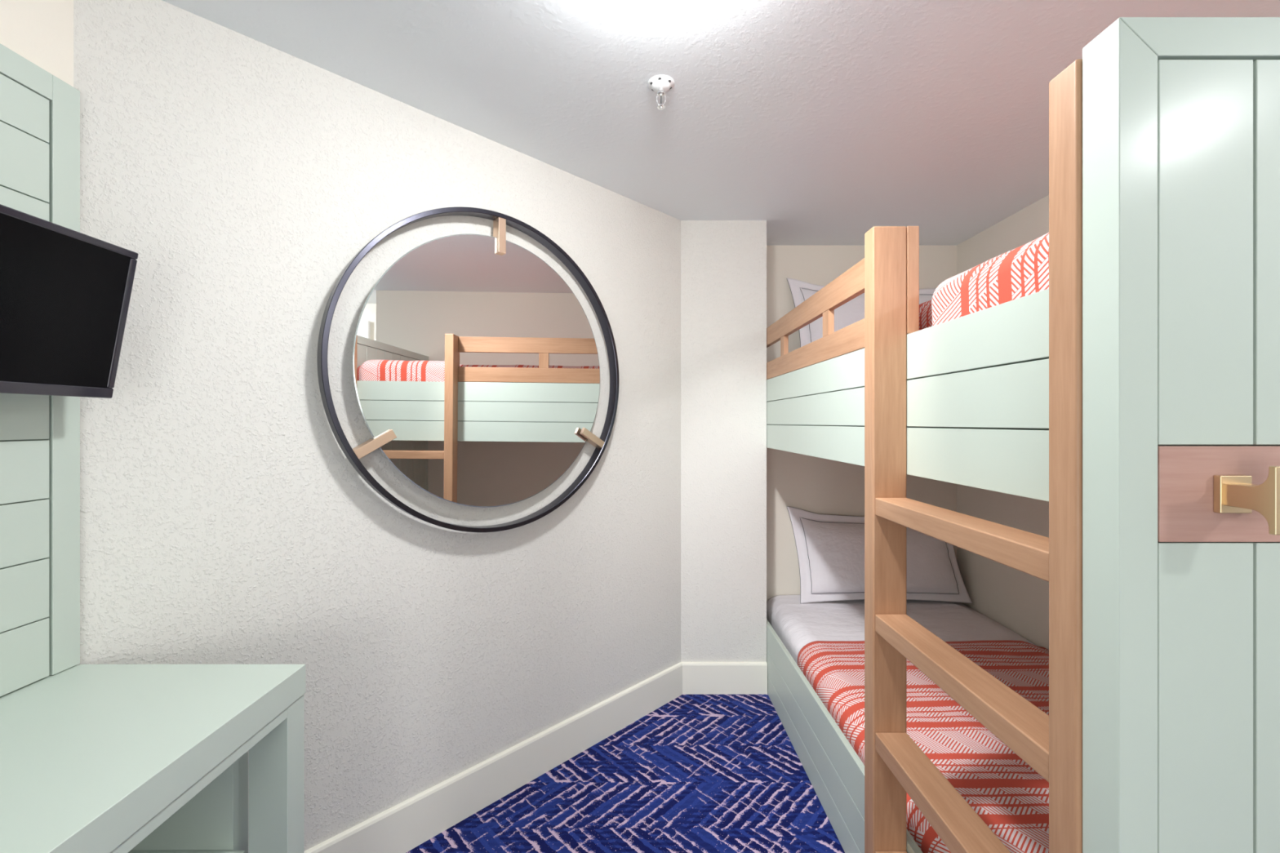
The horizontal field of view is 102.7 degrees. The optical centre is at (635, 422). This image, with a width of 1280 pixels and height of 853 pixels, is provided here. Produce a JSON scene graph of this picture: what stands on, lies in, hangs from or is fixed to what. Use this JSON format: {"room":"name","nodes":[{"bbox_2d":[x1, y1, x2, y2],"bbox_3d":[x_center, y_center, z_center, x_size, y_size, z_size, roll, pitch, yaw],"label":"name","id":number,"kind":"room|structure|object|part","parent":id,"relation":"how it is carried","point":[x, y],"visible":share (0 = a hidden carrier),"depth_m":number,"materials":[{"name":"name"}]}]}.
{"room":"bunk bedroom","nodes":[
{"label":"bunk bedroom","id":0,"kind":"room"},
{"bbox_2d":[0,0,73,86],"bbox_3d":[-1.238,0.165,-0.409,0.100,2.271,2.982,0,0,0],"label":"wall","id":1,"kind":"structure","parent":0,"point":[41,32],"depth_m":1.03,"materials":[{"name":"white paint"}]},
{"bbox_2d":[0,43,79,697],"bbox_3d":[-1.180,-0.095,0.391,0.014,1.210,1.382,0,0,0],"label":"wall panel","id":2,"kind":"object","parent":1,"relation":"attached to","point":[40,112],"visible":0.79,"depth_m":1.01,"materials":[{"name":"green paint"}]},
{"bbox_2d":[0,204,137,398],"bbox_3d":[-1.083,-0.199,0.781,0.177,0.301,0.537,0,0,0],"label":"television","id":3,"kind":"object","parent":2,"relation":"attached to","point":[65,293],"visible":1,"depth_m":0.92,"materials":[{"name":"black plastic"}]},
{"bbox_2d":[73,0,680,851],"bbox_3d":[-0.482,0.165,1.832,0.231,2.271,2.188,0,0,41],"label":"wall","id":4,"kind":"structure","parent":0,"point":[224,518],"depth_m":1.41,"materials":[{"name":"white paint"}]},
{"bbox_2d":[316,206,619,532],"bbox_3d":[-0.468,-0.169,1.746,1.069,1.069,0.060,0,0,-44],"label":"round mirror","id":5,"kind":"object","parent":4,"relation":"attached to","point":[476,368],"visible":1,"depth_m":1.68,"materials":[{"name":"mirror glass"},{"name":"black metal"},{"name":"light wood"}]},
{"bbox_2d":[354,234,599,506],"bbox_3d":[-0.460,-0.169,1.738,0.007,0.904,0.904,0,0,45],"label":"mirror glass","id":6,"kind":"object","parent":5,"relation":"attached to","point":[477,368],"depth_m":1.68,"materials":[{"name":"silver"}]},
{"bbox_2d":[303,662,682,852],"bbox_3d":[-0.479,1.226,1.767,1.970,0.148,0.015,0,0,-44],"label":"baseboard","id":7,"kind":"structure","parent":4,"relation":"attached to","point":[402,828],"depth_m":1.77,"materials":[{"name":"white paint"}]},
{"bbox_2d":[406,693,844,852],"bbox_3d":[0.500,1.340,0.475,3.700,0.080,4.950,0,0,0],"label":"floor","id":8,"kind":"structure","parent":0,"point":[695,773],"depth_m":1.77,"materials":[{"name":"blue carpet"}]},
{"bbox_2d":[0,664,305,852],"bbox_3d":[-0.941,0.905,0.392,0.488,0.789,1.383,0,0,0],"label":"desk","id":9,"kind":"object","parent":8,"relation":"on","point":[95,758],"visible":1,"depth_m":0.90,"materials":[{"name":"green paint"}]},
{"bbox_2d":[128,850,244,852],"bbox_3d":[-0.975,0.877,0.389,0.371,0.022,1.295,0,0,0],"label":"shelf","id":10,"kind":"object","parent":9,"relation":"attached to","point":[131,851],"depth_m":1.03,"materials":[{"name":"grey paint"}]},
{"bbox_3d":[-1.000,0.937,1.057,0.370,0.726,0.041,0,0,0],"label":"panel","id":11,"kind":"part","parent":9,"relation":"part of","materials":[{"name":"grey paint"}]},
{"bbox_3d":[-0.740,0.937,1.056,0.079,0.726,0.052,0,0,0],"label":"leg","id":12,"kind":"part","parent":9,"relation":"part of","materials":[{"name":"grey paint"}]},
{"bbox_2d":[766,17,1279,852],"bbox_3d":[1.157,0.416,1.671,1.208,1.768,2.272,0,0,0],"label":"bunk bed","id":13,"kind":"object","parent":8,"relation":"on","point":[1135,394],"visible":0.88,"depth_m":0.60,"materials":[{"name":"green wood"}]},
{"bbox_3d":[0.643,-0.412,2.022,0.022,0.085,1.567,0,0,0],"label":"guard rail","id":14,"kind":"part","parent":13,"relation":"part of","materials":[{"name":"brown wood"}]},
{"bbox_3d":[0.642,1.138,1.722,0.020,0.324,2.165,0,0,0],"label":"panel","id":15,"kind":"part","parent":13,"relation":"part of","materials":[{"name":"grey paint"}]},
{"bbox_3d":[0.592,0.421,1.214,0.079,1.757,0.048,0,0,0],"label":"ladder post","id":16,"kind":"part","parent":13,"relation":"part of","materials":[{"name":"brown wood"}]},
{"bbox_2d":[766,595,1037,664],"bbox_3d":[1.229,1.068,1.728,1.056,0.260,2.137,0,0,0],"label":"mattress","id":17,"kind":"object","parent":13,"relation":"on","point":[797,624],"visible":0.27,"depth_m":2.44,"materials":[{"name":"white fabric"}]},
{"bbox_2d":[786,506,864,603],"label":"pillow","id":18,"kind":"object","parent":17,"relation":"on","point":[830,549],"depth_m":2.67,"materials":[{"name":"white fabric"}]},
{"bbox_2d":[797,640,1048,852],"bbox_3d":[1.221,1.066,1.430,1.072,0.261,1.550,0,0,0],"label":"blanket","id":19,"kind":"object","parent":17,"relation":"on","point":[1009,796],"visible":0.36,"depth_m":1.58,"materials":[{"name":"red fabric"}]},
{"bbox_2d":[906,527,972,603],"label":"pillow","id":20,"kind":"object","parent":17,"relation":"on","point":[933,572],"depth_m":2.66,"materials":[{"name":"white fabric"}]},
{"bbox_3d":[0.643,-0.042,1.722,0.022,0.326,2.165,0,0,0],"label":"panel","id":21,"kind":"part","parent":13,"relation":"part of","materials":[{"name":"grey paint"}]},
{"bbox_3d":[0.592,0.421,0.664,0.079,1.757,0.046,0,0,0],"label":"ladder post","id":22,"kind":"part","parent":13,"relation":"part of","materials":[{"name":"brown wood"}]},
{"bbox_3d":[1.159,0.416,0.615,1.203,1.768,0.050,0,0,0],"label":"panel","id":23,"kind":"part","parent":13,"relation":"part of","materials":[{"name":"grey paint"}]},
{"bbox_3d":[1.160,0.083,0.597,1.112,0.110,0.014,0,0,0],"label":"peg rail","id":24,"kind":"part","parent":13,"relation":"part of","materials":[{"name":"brown wood"}]},
{"bbox_3d":[1.235,-0.118,1.729,1.045,0.363,2.137,0,0,0],"label":"mattress","id":25,"kind":"object","parent":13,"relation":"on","visible":0},
{"bbox_2d":[786,278,825,307],"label":"pillow","id":26,"kind":"object","parent":25,"relation":"on","point":[801,291],"depth_m":2.77,"materials":[{"name":"white fabric"}]},
{"bbox_2d":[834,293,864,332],"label":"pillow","id":27,"kind":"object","parent":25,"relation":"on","point":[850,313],"depth_m":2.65,"materials":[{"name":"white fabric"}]},
{"bbox_2d":[919,288,936,304],"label":"pillow","id":28,"kind":"object","parent":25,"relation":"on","point":[925,295],"depth_m":2.75,"materials":[{"name":"white fabric"}]},
{"bbox_2d":[919,232,1048,330],"bbox_3d":[1.210,-0.218,1.425,1.094,0.235,1.560,0,0,0],"label":"blanket","id":29,"kind":"object","parent":25,"relation":"on","point":[1022,271],"visible":0.14,"depth_m":0.96,"materials":[{"name":"red fabric"}]},
{"bbox_2d":[162,0,1279,245],"bbox_3d":[0.500,-1.011,0.475,3.700,0.080,4.950,0,0,0],"label":"ceiling","id":30,"kind":"structure","parent":0,"point":[824,122],"depth_m":1.48,"materials":[{"name":"white paint"}]},
{"bbox_2d":[647,75,674,110],"bbox_3d":[0.073,-0.935,1.468,0.077,0.071,0.077,0,0,0],"label":"sprinkler head","id":31,"kind":"object","parent":30,"relation":"attached to","point":[659,84],"visible":1,"depth_m":1.46},
{"bbox_2d":[680,220,766,662],"bbox_3d":[0.394,0.165,2.681,0.472,2.271,0.438,0,0,0],"label":"wall","id":32,"kind":"structure","parent":0,"point":[723,263],"depth_m":2.46,"materials":[{"name":"white paint"}]},
{"bbox_2d":[681,662,767,694],"bbox_3d":[0.424,1.226,2.454,0.412,0.148,0.015,0,0,0],"label":"baseboard","id":33,"kind":"structure","parent":32,"relation":"attached to","point":[698,677],"depth_m":2.45,"materials":[{"name":"white paint"}]},
{"bbox_2d":[766,245,956,601],"bbox_3d":[1.246,0.165,2.854,1.233,2.271,0.091,0,0,0],"label":"wall","id":34,"kind":"structure","parent":0,"point":[812,484],"depth_m":2.81,"materials":[{"name":"white paint"}]},
{"bbox_2d":[956,195,1048,649],"bbox_3d":[1.813,0.165,1.522,0.100,2.271,2.573,0,0,0],"label":"wall","id":35,"kind":"structure","parent":0,"point":[1015,599],"depth_m":2.44,"materials":[{"name":"white paint"}]}
]}

